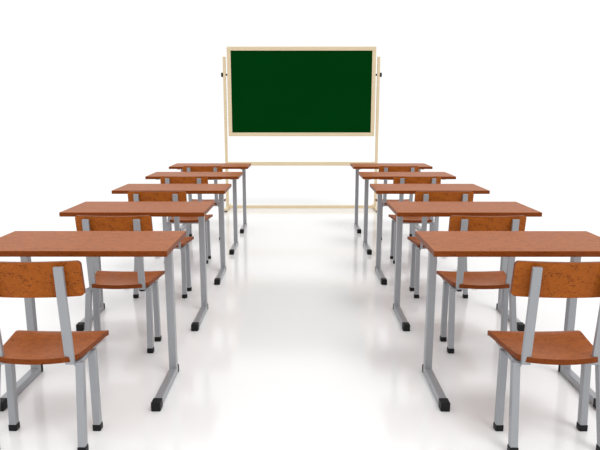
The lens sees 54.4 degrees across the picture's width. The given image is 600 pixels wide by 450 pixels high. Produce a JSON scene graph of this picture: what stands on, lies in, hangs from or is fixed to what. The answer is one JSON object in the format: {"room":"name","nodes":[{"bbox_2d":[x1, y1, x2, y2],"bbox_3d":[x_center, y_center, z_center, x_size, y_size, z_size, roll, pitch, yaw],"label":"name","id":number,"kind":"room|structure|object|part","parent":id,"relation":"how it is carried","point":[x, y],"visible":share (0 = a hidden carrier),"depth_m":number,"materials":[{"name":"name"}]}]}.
{"room":"classroom","nodes":[
{"label":"classroom","id":0,"kind":"room"},
{"bbox_2d":[0,118,599,449],"bbox_3d":[0.000,1.479,0.288,300.000,0.001,300.000,0,11,0],"label":"floor","id":1,"kind":"structure","parent":0,"point":[300,343],"depth_m":4.64,"materials":[{"name":"white"}]},
{"bbox_2d":[0,260,108,449],"bbox_3d":[-1.178,0.558,2.727,0.469,0.879,0.405,0,11,0],"label":"chair","id":2,"kind":"object","parent":1,"relation":"on","point":[61,280],"visible":1,"depth_m":2.60,"materials":[{"name":"orange wood"}]},
{"bbox_3d":[-1.355,0.558,2.700,0.084,0.838,0.344,0,11,0],"label":"leg frame","id":3,"kind":"part","parent":2,"relation":"part of","materials":[{"name":"grey paint"}]},
{"bbox_3d":[-1.178,0.234,2.521,0.469,0.164,0.076,0,11,0],"label":"backrest","id":4,"kind":"part","parent":2,"relation":"part of","materials":[{"name":"orange wood"}]},
{"bbox_3d":[-1.178,0.572,2.744,0.453,0.045,0.377,0,11,0],"label":"seat","id":5,"kind":"part","parent":2,"relation":"part of","materials":[{"name":"orange wood"}]},
{"bbox_3d":[-1.001,0.558,2.699,0.084,0.838,0.344,0,11,0],"label":"leg frame","id":6,"kind":"part","parent":2,"relation":"part of","materials":[{"name":"grey paint"}]},
{"bbox_2d":[0,231,185,410],"bbox_3d":[-1.139,0.494,3.157,0.979,0.839,0.517,0,11,0],"label":"school desk","id":7,"kind":"object","parent":1,"relation":"on","point":[25,245],"visible":0.94,"depth_m":3.12,"materials":[{"name":"orange wood"}]},
{"bbox_3d":[-1.541,0.505,3.168,0.043,0.805,0.418,0,11,0],"label":"frame","id":8,"kind":"part","parent":7,"relation":"part of","materials":[{"name":"grey paint"}]},
{"bbox_3d":[-0.737,0.505,3.167,0.043,0.805,0.418,0,11,0],"label":"frame","id":9,"kind":"part","parent":7,"relation":"part of","materials":[{"name":"grey paint"}]},
{"bbox_2d":[75,215,164,352],"bbox_3d":[-1.152,0.346,3.817,0.469,0.879,0.405,0,11,0],"label":"chair","id":10,"kind":"object","parent":1,"relation":"on","point":[140,279],"visible":0.78,"depth_m":3.70,"materials":[{"name":"orange wood"}]},
{"bbox_3d":[-1.329,0.346,3.790,0.084,0.838,0.344,0,11,0],"label":"leg frame","id":11,"kind":"part","parent":10,"relation":"part of","materials":[{"name":"grey paint"}]},
{"bbox_3d":[-1.153,0.021,3.611,0.469,0.164,0.076,0,11,0],"label":"backrest","id":12,"kind":"part","parent":10,"relation":"part of","materials":[{"name":"orange wood"}]},
{"bbox_3d":[-1.152,0.360,3.834,0.453,0.045,0.377,0,11,0],"label":"seat","id":13,"kind":"part","parent":10,"relation":"part of","materials":[{"name":"orange wood"}]},
{"bbox_3d":[-0.975,0.346,3.790,0.084,0.838,0.344,0,11,0],"label":"leg frame","id":14,"kind":"part","parent":10,"relation":"part of","materials":[{"name":"grey paint"}]},
{"bbox_2d":[59,201,214,330],"bbox_3d":[-1.138,0.282,4.248,0.979,0.839,0.517,0,11,0],"label":"school desk","id":15,"kind":"object","parent":1,"relation":"on","point":[88,208],"visible":0.86,"depth_m":4.18,"materials":[{"name":"orange wood"}]},
{"bbox_3d":[-1.540,0.293,4.259,0.043,0.805,0.418,0,11,0],"label":"frame","id":16,"kind":"part","parent":15,"relation":"part of","materials":[{"name":"grey paint"}]},
{"bbox_3d":[-0.736,0.293,4.258,0.043,0.805,0.418,0,11,0],"label":"frame","id":17,"kind":"part","parent":15,"relation":"part of","materials":[{"name":"grey paint"}]},
{"bbox_2d":[127,191,193,297],"bbox_3d":[-1.151,0.134,4.908,0.469,0.879,0.405,0,11,0],"label":"chair","id":18,"kind":"object","parent":1,"relation":"on","point":[184,246],"visible":0.38,"depth_m":4.76,"materials":[{"name":"orange wood"}]},
{"bbox_3d":[-1.328,0.134,4.881,0.084,0.838,0.344,0,11,0],"label":"leg frame","id":19,"kind":"part","parent":18,"relation":"part of","materials":[{"name":"grey paint"}]},
{"bbox_3d":[-1.151,-0.191,4.702,0.469,0.164,0.076,0,11,0],"label":"backrest","id":20,"kind":"part","parent":18,"relation":"part of","materials":[{"name":"orange wood"}]},
{"bbox_3d":[-0.974,0.134,4.880,0.084,0.838,0.344,0,11,0],"label":"leg frame","id":21,"kind":"part","parent":18,"relation":"part of","materials":[{"name":"grey paint"}]},
{"bbox_3d":[-1.151,0.148,4.925,0.453,0.045,0.377,0,11,0],"label":"seat","id":22,"kind":"part","parent":18,"relation":"part of","materials":[{"name":"orange wood"}]},
{"bbox_2d":[112,184,231,284],"bbox_3d":[-1.137,0.070,5.339,0.979,0.839,0.517,0,11,0],"label":"school desk","id":23,"kind":"object","parent":1,"relation":"on","point":[221,189],"visible":0.69,"depth_m":5.30,"materials":[{"name":"orange wood"}]},
{"bbox_3d":[-0.735,0.081,5.349,0.043,0.805,0.418,0,11,0],"label":"frame","id":24,"kind":"part","parent":23,"relation":"part of","materials":[{"name":"grey paint"}]},
{"bbox_2d":[160,176,212,263],"bbox_3d":[-1.150,-0.078,5.999,0.469,0.879,0.405,0,11,0],"label":"chair","id":25,"kind":"object","parent":1,"relation":"on","point":[163,179],"visible":0.56,"depth_m":5.83,"materials":[{"name":"orange wood"}]},
{"bbox_3d":[-1.327,-0.078,5.971,0.084,0.838,0.344,0,11,0],"label":"leg frame","id":26,"kind":"part","parent":25,"relation":"part of","materials":[{"name":"grey paint"}]},
{"bbox_3d":[-1.150,-0.403,5.793,0.469,0.164,0.076,0,11,0],"label":"backrest","id":27,"kind":"part","parent":25,"relation":"part of","materials":[{"name":"orange wood"}]},
{"bbox_3d":[-1.150,-0.065,6.016,0.453,0.045,0.377,0,11,0],"label":"seat","id":28,"kind":"part","parent":25,"relation":"part of","materials":[{"name":"orange wood"}]},
{"bbox_3d":[-0.973,-0.078,5.971,0.084,0.838,0.344,0,11,0],"label":"leg frame","id":29,"kind":"part","parent":25,"relation":"part of","materials":[{"name":"grey paint"}]},
{"bbox_2d":[145,172,242,254],"bbox_3d":[-1.136,-0.142,6.429,0.979,0.839,0.517,0,11,0],"label":"school desk","id":30,"kind":"object","parent":1,"relation":"on","point":[233,176],"visible":0.6,"depth_m":6.42,"materials":[{"name":"orange wood"}]},
{"bbox_3d":[-1.537,-0.131,6.440,0.043,0.805,0.418,0,11,0],"label":"frame","id":31,"kind":"part","parent":30,"relation":"part of","materials":[{"name":"grey paint"}]},
{"bbox_3d":[-0.734,-0.131,6.439,0.043,0.805,0.418,0,11,0],"label":"frame","id":32,"kind":"part","parent":30,"relation":"part of","materials":[{"name":"grey paint"}]},
{"bbox_2d":[182,166,225,239],"bbox_3d":[-1.149,-0.290,7.090,0.469,0.879,0.405,0,11,0],"label":"chair","id":33,"kind":"object","parent":1,"relation":"on","point":[185,168],"visible":0.41,"depth_m":6.88,"materials":[{"name":"orange wood"}]},
{"bbox_3d":[-1.326,-0.290,7.062,0.084,0.838,0.344,0,11,0],"label":"leg frame","id":34,"kind":"part","parent":33,"relation":"part of","materials":[{"name":"grey paint"}]},
{"bbox_3d":[-1.149,-0.615,6.883,0.469,0.164,0.076,0,11,0],"label":"backrest","id":35,"kind":"part","parent":33,"relation":"part of","materials":[{"name":"orange wood"}]},
{"bbox_3d":[-1.149,-0.277,7.106,0.453,0.045,0.377,0,11,0],"label":"seat","id":36,"kind":"part","parent":33,"relation":"part of","materials":[{"name":"orange wood"}]},
{"bbox_3d":[-0.972,-0.290,7.062,0.084,0.838,0.344,0,11,0],"label":"leg frame","id":37,"kind":"part","parent":33,"relation":"part of","materials":[{"name":"grey paint"}]},
{"bbox_2d":[169,163,250,232],"bbox_3d":[-1.135,-0.354,7.520,0.979,0.839,0.517,0,11,0],"label":"school desk","id":38,"kind":"object","parent":1,"relation":"on","point":[243,166],"visible":0.75,"depth_m":7.51,"materials":[{"name":"orange wood"}]},
{"bbox_3d":[-1.536,-0.343,7.531,0.043,0.805,0.418,0,11,0],"label":"frame","id":39,"kind":"part","parent":38,"relation":"part of","materials":[{"name":"grey paint"}]},
{"bbox_3d":[-0.733,-0.343,7.530,0.043,0.805,0.418,0,11,0],"label":"frame","id":40,"kind":"part","parent":38,"relation":"part of","materials":[{"name":"grey paint"}]},
{"bbox_2d":[221,47,381,211],"bbox_3d":[0.022,-1.450,8.924,2.411,2.456,0.558,0,11,0],"label":"chalkboard","id":41,"kind":"object","parent":1,"relation":"on","point":[273,91],"visible":0.88,"depth_m":8.81,"materials":[{"name":"green wood"}]},
{"bbox_3d":[0.022,-2.008,8.815,2.178,1.271,0.025,0,11,0],"label":"green panel","id":42,"kind":"part","parent":41,"relation":"part of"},
{"bbox_3d":[0.022,-2.008,8.815,2.227,1.320,0.049,0,11,0],"label":"board frame","id":43,"kind":"part","parent":41,"relation":"part of","materials":[{"name":"beige wood"}]},
{"bbox_2d":[350,163,432,232],"bbox_3d":[1.150,-0.353,7.518,0.979,0.839,0.517,0,11,0],"label":"school desk","id":44,"kind":"object","parent":1,"relation":"on","point":[357,166],"visible":0.73,"depth_m":7.51,"materials":[{"name":"orange wood"}]},
{"bbox_3d":[0.748,-0.342,7.529,0.043,0.805,0.418,0,11,0],"label":"frame","id":45,"kind":"part","parent":44,"relation":"part of","materials":[{"name":"grey paint"}]},
{"bbox_3d":[1.552,-0.342,7.528,0.043,0.805,0.418,0,11,0],"label":"frame","id":46,"kind":"part","parent":44,"relation":"part of","materials":[{"name":"grey paint"}]},
{"bbox_2d":[375,166,418,239],"bbox_3d":[1.163,-0.290,7.087,0.469,0.879,0.405,0,11,0],"label":"chair","id":47,"kind":"object","parent":1,"relation":"on","point":[385,200],"visible":0.41,"depth_m":6.88,"materials":[{"name":"orange wood"}]},
{"bbox_3d":[0.986,-0.290,7.060,0.084,0.838,0.344,0,11,0],"label":"leg frame","id":48,"kind":"part","parent":47,"relation":"part of","materials":[{"name":"grey paint"}]},
{"bbox_3d":[1.164,-0.276,7.104,0.453,0.045,0.377,0,11,0],"label":"seat","id":49,"kind":"part","parent":47,"relation":"part of","materials":[{"name":"orange wood"}]},
{"bbox_3d":[1.163,-0.614,6.881,0.469,0.164,0.076,0,11,0],"label":"backrest","id":50,"kind":"part","parent":47,"relation":"part of","materials":[{"name":"orange wood"}]},
{"bbox_3d":[1.341,-0.290,7.059,0.084,0.838,0.344,0,11,0],"label":"leg frame","id":51,"kind":"part","parent":47,"relation":"part of","materials":[{"name":"grey paint"}]},
{"bbox_2d":[358,172,455,254],"bbox_3d":[1.149,-0.141,6.427,0.979,0.839,0.517,0,11,0],"label":"school desk","id":52,"kind":"object","parent":1,"relation":"on","point":[367,176],"visible":0.67,"depth_m":6.42,"materials":[{"name":"orange wood"}]},
{"bbox_3d":[0.747,-0.130,6.438,0.043,0.805,0.418,0,11,0],"label":"frame","id":53,"kind":"part","parent":52,"relation":"part of","materials":[{"name":"grey paint"}]},
{"bbox_3d":[1.551,-0.130,6.437,0.043,0.805,0.418,0,11,0],"label":"frame","id":54,"kind":"part","parent":52,"relation":"part of","materials":[{"name":"grey paint"}]},
{"bbox_2d":[388,176,440,263],"bbox_3d":[1.162,-0.078,5.996,0.469,0.879,0.405,0,11,0],"label":"chair","id":55,"kind":"object","parent":1,"relation":"on","point":[397,179],"visible":0.59,"depth_m":5.83,"materials":[{"name":"orange wood"}]},
{"bbox_3d":[0.985,-0.078,5.969,0.084,0.838,0.344,0,11,0],"label":"leg frame","id":56,"kind":"part","parent":55,"relation":"part of","materials":[{"name":"grey paint"}]},
{"bbox_3d":[1.162,-0.064,6.013,0.453,0.045,0.377,0,11,0],"label":"seat","id":57,"kind":"part","parent":55,"relation":"part of","materials":[{"name":"orange wood"}]},
{"bbox_3d":[1.162,-0.402,5.790,0.469,0.164,0.076,0,11,0],"label":"backrest","id":58,"kind":"part","parent":55,"relation":"part of","materials":[{"name":"orange wood"}]},
{"bbox_3d":[1.339,-0.078,5.969,0.084,0.838,0.344,0,11,0],"label":"leg frame","id":59,"kind":"part","parent":55,"relation":"part of","materials":[{"name":"grey paint"}]},
{"bbox_2d":[370,184,489,284],"bbox_3d":[1.148,0.071,5.336,0.979,0.839,0.517,0,11,0],"label":"school desk","id":60,"kind":"object","parent":1,"relation":"on","point":[379,189],"visible":0.7,"depth_m":5.30,"materials":[{"name":"orange wood"}]},
{"bbox_3d":[0.746,0.082,5.347,0.043,0.805,0.418,0,11,0],"label":"frame","id":61,"kind":"part","parent":60,"relation":"part of","materials":[{"name":"grey paint"}]},
{"bbox_2d":[407,191,473,297],"bbox_3d":[1.161,0.134,4.906,0.469,0.879,0.405,0,11,0],"label":"chair","id":62,"kind":"object","parent":1,"relation":"on","point":[420,196],"visible":0.33,"depth_m":4.72,"materials":[{"name":"orange wood"}]},
{"bbox_3d":[1.161,0.148,4.923,0.453,0.045,0.377,0,11,0],"label":"seat","id":63,"kind":"part","parent":62,"relation":"part of","materials":[{"name":"orange wood"}]},
{"bbox_3d":[0.984,0.134,4.878,0.084,0.838,0.344,0,11,0],"label":"leg frame","id":64,"kind":"part","parent":62,"relation":"part of","materials":[{"name":"grey paint"}]},
{"bbox_3d":[1.161,-0.190,4.699,0.469,0.164,0.076,0,11,0],"label":"backrest","id":65,"kind":"part","parent":62,"relation":"part of","materials":[{"name":"orange wood"}]},
{"bbox_3d":[1.338,0.134,4.878,0.084,0.838,0.344,0,11,0],"label":"leg frame","id":66,"kind":"part","parent":62,"relation":"part of","materials":[{"name":"grey paint"}]},
{"bbox_2d":[387,202,541,330],"bbox_3d":[1.147,0.283,4.245,0.979,0.839,0.517,0,11,0],"label":"school desk","id":67,"kind":"object","parent":1,"relation":"on","point":[400,209],"visible":0.83,"depth_m":4.18,"materials":[{"name":"orange wood"}]},
{"bbox_3d":[0.745,0.294,4.256,0.043,0.805,0.418,0,11,0],"label":"frame","id":68,"kind":"part","parent":67,"relation":"part of","materials":[{"name":"grey paint"}]},
{"bbox_3d":[1.548,0.294,4.256,0.043,0.805,0.418,0,11,0],"label":"frame","id":69,"kind":"part","parent":67,"relation":"part of","materials":[{"name":"grey paint"}]},
{"bbox_2d":[436,215,525,352],"bbox_3d":[1.160,0.346,3.815,0.469,0.879,0.405,0,11,0],"label":"chair","id":70,"kind":"object","parent":1,"relation":"on","point":[460,279],"visible":0.76,"depth_m":3.69,"materials":[{"name":"orange wood"}]},
{"bbox_3d":[0.983,0.346,3.788,0.084,0.838,0.344,0,11,0],"label":"leg frame","id":71,"kind":"part","parent":70,"relation":"part of","materials":[{"name":"grey paint"}]},
{"bbox_3d":[1.160,0.360,3.832,0.453,0.045,0.377,0,11,0],"label":"seat","id":72,"kind":"part","parent":70,"relation":"part of","materials":[{"name":"orange wood"}]},
{"bbox_3d":[1.160,0.022,3.609,0.469,0.164,0.076,0,11,0],"label":"backrest","id":73,"kind":"part","parent":70,"relation":"part of","materials":[{"name":"orange wood"}]},
{"bbox_3d":[1.337,0.346,3.787,0.084,0.838,0.344,0,11,0],"label":"leg frame","id":74,"kind":"part","parent":70,"relation":"part of","materials":[{"name":"grey paint"}]},
{"bbox_2d":[415,231,599,411],"bbox_3d":[1.145,0.495,3.155,0.979,0.839,0.517,0,11,0],"label":"school desk","id":75,"kind":"object","parent":1,"relation":"on","point":[575,245],"visible":0.95,"depth_m":3.10,"materials":[{"name":"orange wood"}]},
{"bbox_3d":[0.744,0.506,3.166,0.043,0.805,0.418,0,11,0],"label":"frame","id":76,"kind":"part","parent":75,"relation":"part of","materials":[{"name":"grey paint"}]},
{"bbox_3d":[1.547,0.506,3.165,0.043,0.805,0.418,0,11,0],"label":"frame","id":77,"kind":"part","parent":75,"relation":"part of","materials":[{"name":"grey paint"}]},
{"bbox_2d":[487,260,599,449],"bbox_3d":[1.159,0.558,2.724,0.469,0.879,0.405,0,11,0],"label":"chair","id":78,"kind":"object","parent":1,"relation":"on","point":[534,280],"visible":1,"depth_m":2.60,"materials":[{"name":"orange wood"}]},
{"bbox_3d":[0.982,0.558,2.697,0.084,0.838,0.344,0,11,0],"label":"leg frame","id":79,"kind":"part","parent":78,"relation":"part of","materials":[{"name":"grey paint"}]},
{"bbox_3d":[1.159,0.572,2.741,0.453,0.045,0.377,0,11,0],"label":"seat","id":80,"kind":"part","parent":78,"relation":"part of","materials":[{"name":"orange wood"}]},
{"bbox_3d":[1.159,0.234,2.518,0.469,0.164,0.076,0,11,0],"label":"backrest","id":81,"kind":"part","parent":78,"relation":"part of","materials":[{"name":"orange wood"}]},
{"bbox_3d":[1.336,0.558,2.697,0.084,0.838,0.344,0,11,0],"label":"leg frame","id":82,"kind":"part","parent":78,"relation":"part of","materials":[{"name":"grey paint"}]}
]}

